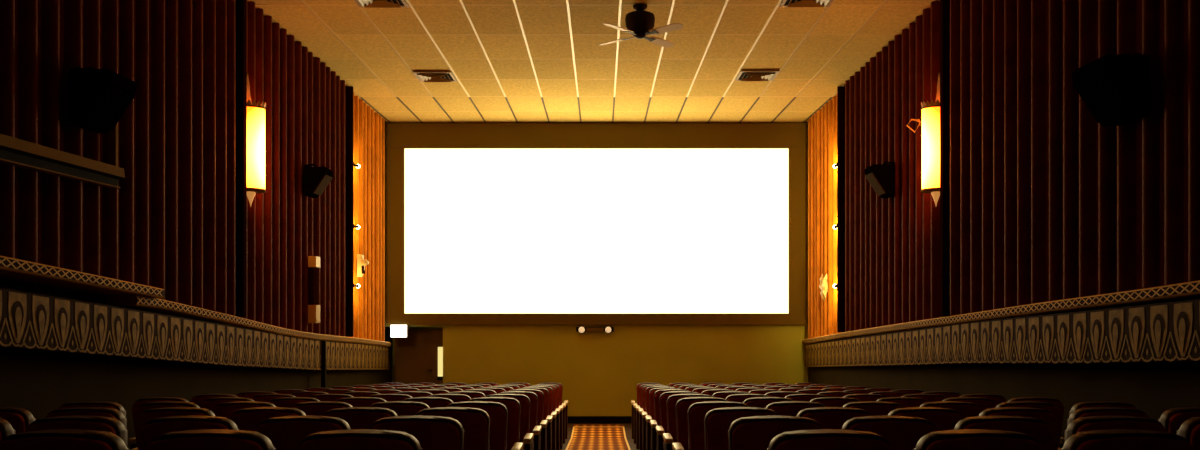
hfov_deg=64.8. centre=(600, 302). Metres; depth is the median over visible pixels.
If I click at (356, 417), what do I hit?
seat
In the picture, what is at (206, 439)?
seat
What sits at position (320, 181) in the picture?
grille
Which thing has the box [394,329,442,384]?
door
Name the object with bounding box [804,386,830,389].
seat
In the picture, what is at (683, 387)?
seat
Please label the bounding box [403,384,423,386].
seat
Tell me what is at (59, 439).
seat
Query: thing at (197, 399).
seat
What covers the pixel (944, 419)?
seat
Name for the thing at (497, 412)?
seat
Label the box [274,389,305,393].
seat
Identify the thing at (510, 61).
ceiling
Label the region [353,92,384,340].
drape
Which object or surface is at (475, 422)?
seat
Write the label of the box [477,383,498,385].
seat
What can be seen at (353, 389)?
seat
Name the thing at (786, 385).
seat
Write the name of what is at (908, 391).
seat
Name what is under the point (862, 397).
seat
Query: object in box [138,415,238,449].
seat
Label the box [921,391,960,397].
seat
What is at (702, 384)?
seat
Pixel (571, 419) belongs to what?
baseboard
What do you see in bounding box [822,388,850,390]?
seat
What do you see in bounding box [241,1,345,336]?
drape
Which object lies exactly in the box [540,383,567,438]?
seat
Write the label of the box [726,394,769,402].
seat
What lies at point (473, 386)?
seat
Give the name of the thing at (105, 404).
seat
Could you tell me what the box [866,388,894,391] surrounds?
seat
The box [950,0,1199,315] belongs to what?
drape
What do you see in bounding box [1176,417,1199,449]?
seat
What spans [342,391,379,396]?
seat
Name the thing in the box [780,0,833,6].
ceiling vent
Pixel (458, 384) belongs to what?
seat
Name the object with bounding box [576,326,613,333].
emergency light
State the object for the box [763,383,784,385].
seat
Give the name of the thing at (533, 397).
seat
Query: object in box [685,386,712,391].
seat
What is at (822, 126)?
drape
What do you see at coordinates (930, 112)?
wall sconce
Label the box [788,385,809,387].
seat
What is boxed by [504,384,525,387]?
seat
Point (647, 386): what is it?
seat
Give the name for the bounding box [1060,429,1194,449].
seat
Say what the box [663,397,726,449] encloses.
seat
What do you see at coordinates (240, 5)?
batten
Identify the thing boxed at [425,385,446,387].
seat
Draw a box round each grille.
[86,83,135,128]
[313,174,331,195]
[865,172,885,195]
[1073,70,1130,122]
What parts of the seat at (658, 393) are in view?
armrest, arm panel, backrest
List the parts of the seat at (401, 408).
backrest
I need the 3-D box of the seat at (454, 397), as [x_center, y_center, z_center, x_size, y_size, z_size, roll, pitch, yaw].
[-1.349,1.327,8.845,0.513,0.995,0.633,0,0,0]
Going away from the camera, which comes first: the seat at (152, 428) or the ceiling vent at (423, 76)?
the seat at (152, 428)
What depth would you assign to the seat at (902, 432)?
4.35 m
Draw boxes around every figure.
[357,254,368,276]
[819,274,827,300]
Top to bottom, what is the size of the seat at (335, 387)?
0.995 m
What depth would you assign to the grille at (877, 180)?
12.18 m
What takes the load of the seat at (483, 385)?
on the floor
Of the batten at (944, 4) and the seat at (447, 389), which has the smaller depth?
the batten at (944, 4)
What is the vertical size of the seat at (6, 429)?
0.995 m
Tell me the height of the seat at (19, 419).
0.995 m
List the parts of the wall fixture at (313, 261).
louvre panel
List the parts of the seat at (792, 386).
backrest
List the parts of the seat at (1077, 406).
backrest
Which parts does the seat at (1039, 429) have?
backrest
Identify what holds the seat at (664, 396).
on the floor
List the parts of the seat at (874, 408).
backrest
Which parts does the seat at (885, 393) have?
backrest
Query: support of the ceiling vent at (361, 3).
in the ceiling
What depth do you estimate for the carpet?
16.00 m
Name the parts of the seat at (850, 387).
backrest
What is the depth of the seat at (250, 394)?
9.60 m
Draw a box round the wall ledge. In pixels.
[0,123,124,187]
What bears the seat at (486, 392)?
on the floor
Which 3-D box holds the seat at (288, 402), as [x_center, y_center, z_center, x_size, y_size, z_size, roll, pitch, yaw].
[-2.409,1.252,7.797,0.513,0.995,0.633,0,0,0]
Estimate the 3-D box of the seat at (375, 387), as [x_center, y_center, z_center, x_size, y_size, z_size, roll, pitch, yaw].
[-2.939,1.626,13.035,0.513,0.995,0.633,0,0,0]
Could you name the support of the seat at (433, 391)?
on the floor
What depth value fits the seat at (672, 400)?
8.57 m
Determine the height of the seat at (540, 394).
0.995 m
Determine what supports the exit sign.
attached to the wall at (599, 373)
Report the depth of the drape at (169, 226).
8.14 m
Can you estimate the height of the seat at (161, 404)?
0.995 m
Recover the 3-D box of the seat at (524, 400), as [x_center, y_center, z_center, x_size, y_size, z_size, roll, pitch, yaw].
[-0.820,1.327,8.845,0.513,0.995,0.633,0,0,0]
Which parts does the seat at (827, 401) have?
backrest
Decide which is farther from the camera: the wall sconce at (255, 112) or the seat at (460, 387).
the seat at (460, 387)
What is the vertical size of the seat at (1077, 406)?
0.995 m
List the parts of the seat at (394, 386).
backrest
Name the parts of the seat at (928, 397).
backrest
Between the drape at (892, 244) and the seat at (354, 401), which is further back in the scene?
the drape at (892, 244)
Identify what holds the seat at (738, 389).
on the floor
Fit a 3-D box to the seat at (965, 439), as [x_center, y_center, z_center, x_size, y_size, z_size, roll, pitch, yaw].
[1.304,0.952,3.607,0.513,0.995,0.633,0,0,0]
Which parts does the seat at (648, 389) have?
arm panel, backrest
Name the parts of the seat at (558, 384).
backrest, arm panel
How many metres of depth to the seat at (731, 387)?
12.74 m
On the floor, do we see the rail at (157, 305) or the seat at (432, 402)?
the seat at (432, 402)
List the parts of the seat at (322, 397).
backrest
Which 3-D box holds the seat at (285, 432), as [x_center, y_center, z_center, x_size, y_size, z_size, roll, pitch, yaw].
[-1.349,1.027,4.654,0.513,0.995,0.633,0,0,0]
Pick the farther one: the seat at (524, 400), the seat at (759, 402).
the seat at (524, 400)
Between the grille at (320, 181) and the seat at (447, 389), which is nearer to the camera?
the seat at (447, 389)
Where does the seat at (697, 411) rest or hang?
on the floor
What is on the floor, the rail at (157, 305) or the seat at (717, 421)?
the seat at (717, 421)
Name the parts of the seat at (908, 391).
backrest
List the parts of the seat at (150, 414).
backrest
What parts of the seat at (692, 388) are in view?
backrest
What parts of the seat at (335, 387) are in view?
backrest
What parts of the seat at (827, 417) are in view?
backrest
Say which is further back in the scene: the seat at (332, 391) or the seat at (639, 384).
the seat at (639, 384)
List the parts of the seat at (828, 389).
backrest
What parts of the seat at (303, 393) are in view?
backrest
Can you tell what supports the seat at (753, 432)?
on the floor
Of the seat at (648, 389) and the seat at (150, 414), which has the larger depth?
the seat at (648, 389)
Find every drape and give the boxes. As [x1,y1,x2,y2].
[0,0,234,315]
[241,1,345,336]
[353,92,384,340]
[808,96,841,338]
[845,1,946,331]
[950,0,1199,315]
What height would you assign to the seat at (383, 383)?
0.995 m
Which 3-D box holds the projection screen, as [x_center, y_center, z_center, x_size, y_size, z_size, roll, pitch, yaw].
[-0.085,-1.516,18.148,8.050,3.868,0.095,0,0,0]
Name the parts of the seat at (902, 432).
backrest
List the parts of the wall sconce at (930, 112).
crown, lamp shade, plate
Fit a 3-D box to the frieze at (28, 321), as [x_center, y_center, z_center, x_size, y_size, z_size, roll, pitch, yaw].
[-3.975,0.211,7.592,0.363,2.137,21.165,0,0,0]
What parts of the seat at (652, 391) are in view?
armrest, arm panel, backrest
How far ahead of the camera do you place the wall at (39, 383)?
8.18 m
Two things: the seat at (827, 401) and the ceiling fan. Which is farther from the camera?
the ceiling fan
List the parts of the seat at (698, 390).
backrest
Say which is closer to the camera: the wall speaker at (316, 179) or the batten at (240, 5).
the batten at (240, 5)
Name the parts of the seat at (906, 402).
backrest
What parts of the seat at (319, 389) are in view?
backrest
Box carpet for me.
[565,425,630,449]
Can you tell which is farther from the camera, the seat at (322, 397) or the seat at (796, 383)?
the seat at (796, 383)
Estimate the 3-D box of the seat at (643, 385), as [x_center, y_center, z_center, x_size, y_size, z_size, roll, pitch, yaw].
[0.773,1.776,15.130,0.513,0.995,0.633,0,0,0]
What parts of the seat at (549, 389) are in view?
backrest, arm panel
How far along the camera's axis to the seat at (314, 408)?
6.44 m
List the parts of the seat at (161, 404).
backrest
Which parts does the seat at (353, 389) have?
backrest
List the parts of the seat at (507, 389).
backrest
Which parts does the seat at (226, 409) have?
backrest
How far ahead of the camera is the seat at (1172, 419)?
5.41 m
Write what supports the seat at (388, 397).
on the floor
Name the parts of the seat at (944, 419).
backrest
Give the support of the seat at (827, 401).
on the floor
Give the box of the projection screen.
[386,123,806,324]
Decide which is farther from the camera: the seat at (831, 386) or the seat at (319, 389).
the seat at (831, 386)
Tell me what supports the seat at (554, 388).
on the floor
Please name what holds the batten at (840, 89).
attached to the wall at (1154, 388)
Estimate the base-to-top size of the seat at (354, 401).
0.995 m
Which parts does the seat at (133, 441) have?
armrest, backrest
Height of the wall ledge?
0.540 m
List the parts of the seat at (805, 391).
backrest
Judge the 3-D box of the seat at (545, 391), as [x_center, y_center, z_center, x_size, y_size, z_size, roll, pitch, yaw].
[-0.820,1.552,11.988,0.513,0.995,0.633,0,0,0]
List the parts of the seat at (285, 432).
backrest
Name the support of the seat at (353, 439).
on the floor
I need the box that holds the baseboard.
[568,416,631,422]
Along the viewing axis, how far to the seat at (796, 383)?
15.88 m
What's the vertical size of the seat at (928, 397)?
0.995 m
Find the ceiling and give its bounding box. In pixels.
[247,0,939,122]
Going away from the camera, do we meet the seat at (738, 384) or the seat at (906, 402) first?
the seat at (906, 402)
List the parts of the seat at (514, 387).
backrest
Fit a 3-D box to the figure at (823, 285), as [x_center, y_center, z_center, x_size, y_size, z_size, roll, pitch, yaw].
[3.850,-0.264,16.300,0.130,0.474,0.348,0,0,0]
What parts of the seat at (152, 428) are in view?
backrest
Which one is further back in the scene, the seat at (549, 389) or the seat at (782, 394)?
the seat at (549, 389)
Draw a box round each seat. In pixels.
[0,407,35,433]
[0,417,15,440]
[0,429,128,449]
[25,415,127,447]
[45,407,126,429]
[59,401,137,449]
[128,397,188,448]
[133,401,199,449]
[135,407,214,449]
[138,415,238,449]
[146,429,275,449]
[190,394,236,405]
[199,397,253,410]
[212,401,275,418]
[230,407,305,431]
[236,391,275,397]
[250,394,294,401]
[255,415,350,449]
[269,397,319,407]
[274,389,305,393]
[290,391,327,396]
[291,401,351,415]
[297,429,421,449]
[303,387,331,391]
[309,394,352,400]
[321,389,353,393]
[323,407,396,428]
[329,386,354,388]
[336,397,386,406]
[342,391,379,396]
[347,388,376,390]
[350,385,373,387]
[368,386,393,388]
[369,394,411,401]
[369,401,429,415]
[370,384,388,385]
[370,389,401,393]
[370,415,463,449]
[383,383,402,384]
[389,385,409,387]
[391,387,418,391]
[394,391,432,397]
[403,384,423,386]
[403,397,452,407]
[407,386,433,389]
[414,383,435,385]
[416,389,448,394]
[416,407,489,449]
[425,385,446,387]
[427,394,470,402]
[434,388,462,391]
[437,384,457,386]
[446,383,467,385]
[446,386,473,389]
[446,391,485,398]
[447,401,523,449]
[461,385,483,388]
[463,389,496,395]
[469,397,533,449]
[470,384,490,387]
[476,387,505,393]
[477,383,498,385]
[485,386,513,391]
[486,394,541,449]
[497,385,519,389]
[498,391,547,449]
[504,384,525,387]
[508,383,530,386]
[508,389,552,449]
[519,388,556,449]
[524,386,560,449]
[533,385,563,448]
[537,384,565,443]
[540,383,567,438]
[631,383,659,438]
[633,384,661,443]
[635,385,665,448]
[638,386,673,449]
[641,388,681,449]
[645,389,689,449]
[650,391,698,449]
[655,394,710,449]
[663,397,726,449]
[668,383,690,386]
[672,401,748,449]
[673,384,694,387]
[679,385,701,389]
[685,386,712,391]
[692,388,721,393]
[700,383,721,385]
[701,389,734,396]
[704,407,778,449]
[708,384,728,387]
[712,391,750,398]
[715,385,737,388]
[725,386,752,389]
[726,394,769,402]
[728,415,821,449]
[732,383,753,385]
[735,388,764,391]
[741,384,761,386]
[743,397,793,407]
[749,389,780,394]
[752,385,773,387]
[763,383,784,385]
[765,386,791,389]
[765,391,802,397]
[766,401,825,415]
[767,429,891,449]
[775,384,795,386]
[779,388,806,391]
[784,394,827,401]
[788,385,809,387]
[796,383,816,384]
[796,389,827,393]
[796,407,870,429]
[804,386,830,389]
[810,384,828,385]
[810,397,859,406]
[818,391,854,396]
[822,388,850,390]
[825,385,847,387]
[842,415,936,449]
[843,386,869,388]
[843,401,903,415]
[844,389,876,393]
[844,394,886,400]
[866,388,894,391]
[869,391,906,396]
[877,397,927,407]
[888,407,963,430]
[891,389,923,393]
[902,394,945,401]
[913,429,1042,449]
[920,401,982,418]
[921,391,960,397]
[943,397,995,410]
[954,415,1053,449]
[960,394,1006,405]
[979,407,1058,449]
[995,401,1061,449]
[1008,397,1063,447]
[1058,401,1135,449]
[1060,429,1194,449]
[1064,415,1167,443]
[1067,407,1148,426]
[1158,407,1199,433]
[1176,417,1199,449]
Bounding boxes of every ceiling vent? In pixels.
[354,0,408,7]
[413,71,456,81]
[735,70,778,80]
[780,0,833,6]
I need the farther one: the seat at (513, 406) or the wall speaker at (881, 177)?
the wall speaker at (881, 177)
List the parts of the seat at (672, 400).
armrest, arm panel, backrest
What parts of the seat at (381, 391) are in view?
backrest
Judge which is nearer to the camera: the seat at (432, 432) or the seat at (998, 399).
the seat at (432, 432)
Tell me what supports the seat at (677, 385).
on the floor
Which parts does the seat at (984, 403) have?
backrest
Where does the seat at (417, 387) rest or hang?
on the floor
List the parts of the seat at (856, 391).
backrest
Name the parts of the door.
pane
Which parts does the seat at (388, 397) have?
backrest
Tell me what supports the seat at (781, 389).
on the floor
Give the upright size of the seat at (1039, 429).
0.995 m
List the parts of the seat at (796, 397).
backrest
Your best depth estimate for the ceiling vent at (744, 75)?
14.27 m
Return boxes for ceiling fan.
[599,4,683,47]
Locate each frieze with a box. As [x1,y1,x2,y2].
[0,288,388,369]
[804,299,1199,366]
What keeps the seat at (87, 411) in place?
on the floor
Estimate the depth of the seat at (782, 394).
9.60 m
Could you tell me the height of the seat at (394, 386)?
0.995 m
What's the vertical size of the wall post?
1.589 m
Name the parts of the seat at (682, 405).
armrest, arm panel, backrest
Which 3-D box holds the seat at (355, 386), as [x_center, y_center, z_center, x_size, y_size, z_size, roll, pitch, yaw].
[-3.511,1.701,14.083,0.596,0.995,0.633,0,0,0]
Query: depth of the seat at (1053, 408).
6.46 m
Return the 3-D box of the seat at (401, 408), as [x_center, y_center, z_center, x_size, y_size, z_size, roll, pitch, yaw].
[-1.349,1.177,6.750,0.513,0.995,0.633,0,0,0]
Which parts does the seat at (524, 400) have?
backrest, armrest, arm panel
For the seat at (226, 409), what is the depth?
6.44 m
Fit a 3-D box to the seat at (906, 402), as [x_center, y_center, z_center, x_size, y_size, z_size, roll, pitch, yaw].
[2.364,1.252,7.797,0.513,0.995,0.633,0,0,0]
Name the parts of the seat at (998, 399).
backrest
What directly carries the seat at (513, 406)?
on the floor
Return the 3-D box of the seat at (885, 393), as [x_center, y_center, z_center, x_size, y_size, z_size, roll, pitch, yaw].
[2.893,1.402,9.892,0.513,0.995,0.633,0,0,0]
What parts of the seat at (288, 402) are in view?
backrest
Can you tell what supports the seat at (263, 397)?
on the floor
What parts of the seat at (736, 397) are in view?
backrest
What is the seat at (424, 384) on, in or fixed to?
on the floor
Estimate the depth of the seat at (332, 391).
10.65 m
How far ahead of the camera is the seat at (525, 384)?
15.88 m
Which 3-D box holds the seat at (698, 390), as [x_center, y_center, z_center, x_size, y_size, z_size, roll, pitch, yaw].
[1.304,1.552,11.988,0.513,0.995,0.633,0,0,0]
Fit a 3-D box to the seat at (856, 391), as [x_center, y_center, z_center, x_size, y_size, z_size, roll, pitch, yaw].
[2.893,1.477,10.940,0.513,0.995,0.633,0,0,0]
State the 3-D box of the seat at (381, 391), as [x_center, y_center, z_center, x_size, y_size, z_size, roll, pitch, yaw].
[-2.409,1.477,10.940,0.513,0.995,0.633,0,0,0]
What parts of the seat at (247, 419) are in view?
backrest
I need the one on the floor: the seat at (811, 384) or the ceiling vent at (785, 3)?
the seat at (811, 384)
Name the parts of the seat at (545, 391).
backrest, armrest, arm panel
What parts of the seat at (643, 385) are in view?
arm panel, backrest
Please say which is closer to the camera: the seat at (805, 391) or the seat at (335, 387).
the seat at (805, 391)
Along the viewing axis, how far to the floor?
17.12 m
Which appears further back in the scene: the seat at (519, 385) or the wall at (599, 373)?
the wall at (599, 373)
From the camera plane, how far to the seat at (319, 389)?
11.69 m
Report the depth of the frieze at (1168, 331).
8.04 m
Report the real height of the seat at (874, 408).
0.995 m
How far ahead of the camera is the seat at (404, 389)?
11.69 m
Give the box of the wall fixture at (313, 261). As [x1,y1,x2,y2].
[308,256,320,322]
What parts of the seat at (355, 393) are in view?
backrest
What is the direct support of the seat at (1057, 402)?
on the floor
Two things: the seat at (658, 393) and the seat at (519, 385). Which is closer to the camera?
the seat at (658, 393)
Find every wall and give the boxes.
[0,278,391,449]
[385,123,807,415]
[808,299,1199,437]
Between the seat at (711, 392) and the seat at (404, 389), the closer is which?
the seat at (711, 392)
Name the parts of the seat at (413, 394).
backrest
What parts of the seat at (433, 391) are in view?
backrest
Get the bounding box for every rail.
[0,256,164,297]
[106,296,390,346]
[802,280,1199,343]
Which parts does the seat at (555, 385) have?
backrest, arm panel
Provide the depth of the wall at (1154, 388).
8.31 m
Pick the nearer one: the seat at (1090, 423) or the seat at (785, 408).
the seat at (1090, 423)
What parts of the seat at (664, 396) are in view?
armrest, arm panel, backrest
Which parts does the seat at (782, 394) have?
backrest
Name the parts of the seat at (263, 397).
backrest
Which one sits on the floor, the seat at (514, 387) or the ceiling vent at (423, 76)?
the seat at (514, 387)
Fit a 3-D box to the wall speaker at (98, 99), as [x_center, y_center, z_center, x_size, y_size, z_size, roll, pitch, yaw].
[-3.753,-1.542,7.100,0.331,0.463,0.420,0,0,0]
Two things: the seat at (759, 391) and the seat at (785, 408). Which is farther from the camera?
the seat at (759, 391)
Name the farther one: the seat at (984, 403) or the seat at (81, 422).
the seat at (984, 403)
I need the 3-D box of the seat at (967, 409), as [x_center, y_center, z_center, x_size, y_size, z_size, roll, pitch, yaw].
[2.364,1.177,6.750,0.513,0.995,0.633,0,0,0]
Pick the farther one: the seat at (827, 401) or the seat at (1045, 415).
the seat at (827, 401)
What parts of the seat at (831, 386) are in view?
backrest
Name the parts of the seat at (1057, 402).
backrest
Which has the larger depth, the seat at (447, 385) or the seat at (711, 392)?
the seat at (447, 385)
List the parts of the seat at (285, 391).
backrest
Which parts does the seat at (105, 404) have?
backrest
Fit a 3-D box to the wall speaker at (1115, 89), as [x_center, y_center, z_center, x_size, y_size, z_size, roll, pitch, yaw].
[3.578,-1.510,6.620,0.340,0.474,0.460,0,0,0]
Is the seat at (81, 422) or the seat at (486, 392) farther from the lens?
the seat at (486, 392)
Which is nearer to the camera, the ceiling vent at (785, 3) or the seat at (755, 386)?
the ceiling vent at (785, 3)
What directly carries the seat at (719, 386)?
on the floor
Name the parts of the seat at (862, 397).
backrest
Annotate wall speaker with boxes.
[68,67,136,132]
[304,164,332,197]
[865,161,894,197]
[1072,53,1149,126]
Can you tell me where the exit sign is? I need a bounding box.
[391,325,407,336]
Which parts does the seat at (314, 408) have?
backrest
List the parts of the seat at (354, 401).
backrest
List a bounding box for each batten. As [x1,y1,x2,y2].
[235,0,246,316]
[346,86,352,336]
[837,86,844,331]
[940,0,951,315]
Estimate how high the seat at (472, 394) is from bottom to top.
0.995 m
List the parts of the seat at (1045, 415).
backrest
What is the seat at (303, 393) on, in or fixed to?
on the floor
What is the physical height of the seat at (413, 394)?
0.995 m
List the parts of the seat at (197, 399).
backrest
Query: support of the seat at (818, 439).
on the floor
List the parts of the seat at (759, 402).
backrest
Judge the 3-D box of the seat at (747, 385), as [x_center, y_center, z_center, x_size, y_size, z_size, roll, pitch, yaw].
[2.364,1.776,15.130,0.513,0.995,0.633,0,0,0]
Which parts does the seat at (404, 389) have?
backrest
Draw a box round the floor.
[560,423,638,449]
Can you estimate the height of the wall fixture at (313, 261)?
0.909 m
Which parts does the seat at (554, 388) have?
backrest, arm panel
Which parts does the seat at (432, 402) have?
backrest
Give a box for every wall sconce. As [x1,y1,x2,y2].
[247,72,265,205]
[921,72,939,205]
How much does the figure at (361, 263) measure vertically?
0.370 m
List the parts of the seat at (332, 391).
backrest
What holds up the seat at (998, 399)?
on the floor
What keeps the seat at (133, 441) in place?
on the floor
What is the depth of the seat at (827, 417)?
5.39 m
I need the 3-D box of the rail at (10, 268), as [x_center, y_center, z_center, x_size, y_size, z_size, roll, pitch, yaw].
[-3.921,-0.514,2.654,0.475,0.946,11.310,0,0,0]
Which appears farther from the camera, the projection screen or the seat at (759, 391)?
the projection screen
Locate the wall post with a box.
[321,341,325,387]
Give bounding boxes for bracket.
[906,119,920,132]
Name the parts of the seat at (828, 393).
backrest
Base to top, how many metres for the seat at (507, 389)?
0.995 m
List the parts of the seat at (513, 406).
backrest, armrest, arm panel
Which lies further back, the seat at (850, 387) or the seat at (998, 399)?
the seat at (850, 387)
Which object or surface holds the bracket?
attached to the drape at (892, 244)
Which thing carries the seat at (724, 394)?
on the floor
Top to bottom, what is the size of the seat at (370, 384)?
0.995 m
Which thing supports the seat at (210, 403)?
on the floor
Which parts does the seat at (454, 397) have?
backrest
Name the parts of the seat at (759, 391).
backrest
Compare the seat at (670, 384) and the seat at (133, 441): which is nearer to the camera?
the seat at (133, 441)
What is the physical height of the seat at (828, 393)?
0.995 m
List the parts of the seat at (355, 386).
backrest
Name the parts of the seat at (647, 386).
arm panel, backrest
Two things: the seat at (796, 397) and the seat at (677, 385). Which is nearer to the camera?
the seat at (796, 397)
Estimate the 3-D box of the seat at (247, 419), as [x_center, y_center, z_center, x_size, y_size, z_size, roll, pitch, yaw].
[-1.879,1.102,5.702,0.513,0.995,0.633,0,0,0]
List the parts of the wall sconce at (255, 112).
plate, lamp shade, crown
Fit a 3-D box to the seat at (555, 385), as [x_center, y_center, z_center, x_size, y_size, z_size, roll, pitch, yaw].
[-0.820,1.776,15.130,0.513,0.995,0.633,0,0,0]
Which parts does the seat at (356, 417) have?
backrest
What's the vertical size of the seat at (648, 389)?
0.995 m
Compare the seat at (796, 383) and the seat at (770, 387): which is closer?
the seat at (770, 387)
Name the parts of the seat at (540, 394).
backrest, armrest, arm panel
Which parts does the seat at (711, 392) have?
backrest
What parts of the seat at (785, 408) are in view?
backrest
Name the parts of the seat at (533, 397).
backrest, armrest, arm panel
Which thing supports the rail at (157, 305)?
attached to the wall at (39, 383)
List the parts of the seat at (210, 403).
backrest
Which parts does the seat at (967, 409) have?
backrest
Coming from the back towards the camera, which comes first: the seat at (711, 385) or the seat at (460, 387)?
the seat at (711, 385)
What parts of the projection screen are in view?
masking panel, masking panel, masking panel, masking panel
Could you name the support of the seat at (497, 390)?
on the floor
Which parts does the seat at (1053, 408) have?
backrest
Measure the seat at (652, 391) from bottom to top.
0.995 m
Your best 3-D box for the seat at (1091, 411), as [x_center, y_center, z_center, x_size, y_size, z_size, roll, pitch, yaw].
[2.893,1.102,5.702,0.513,0.995,0.633,0,0,0]
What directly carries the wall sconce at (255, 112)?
attached to the drape at (305, 112)
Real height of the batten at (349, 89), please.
3.992 m
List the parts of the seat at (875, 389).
backrest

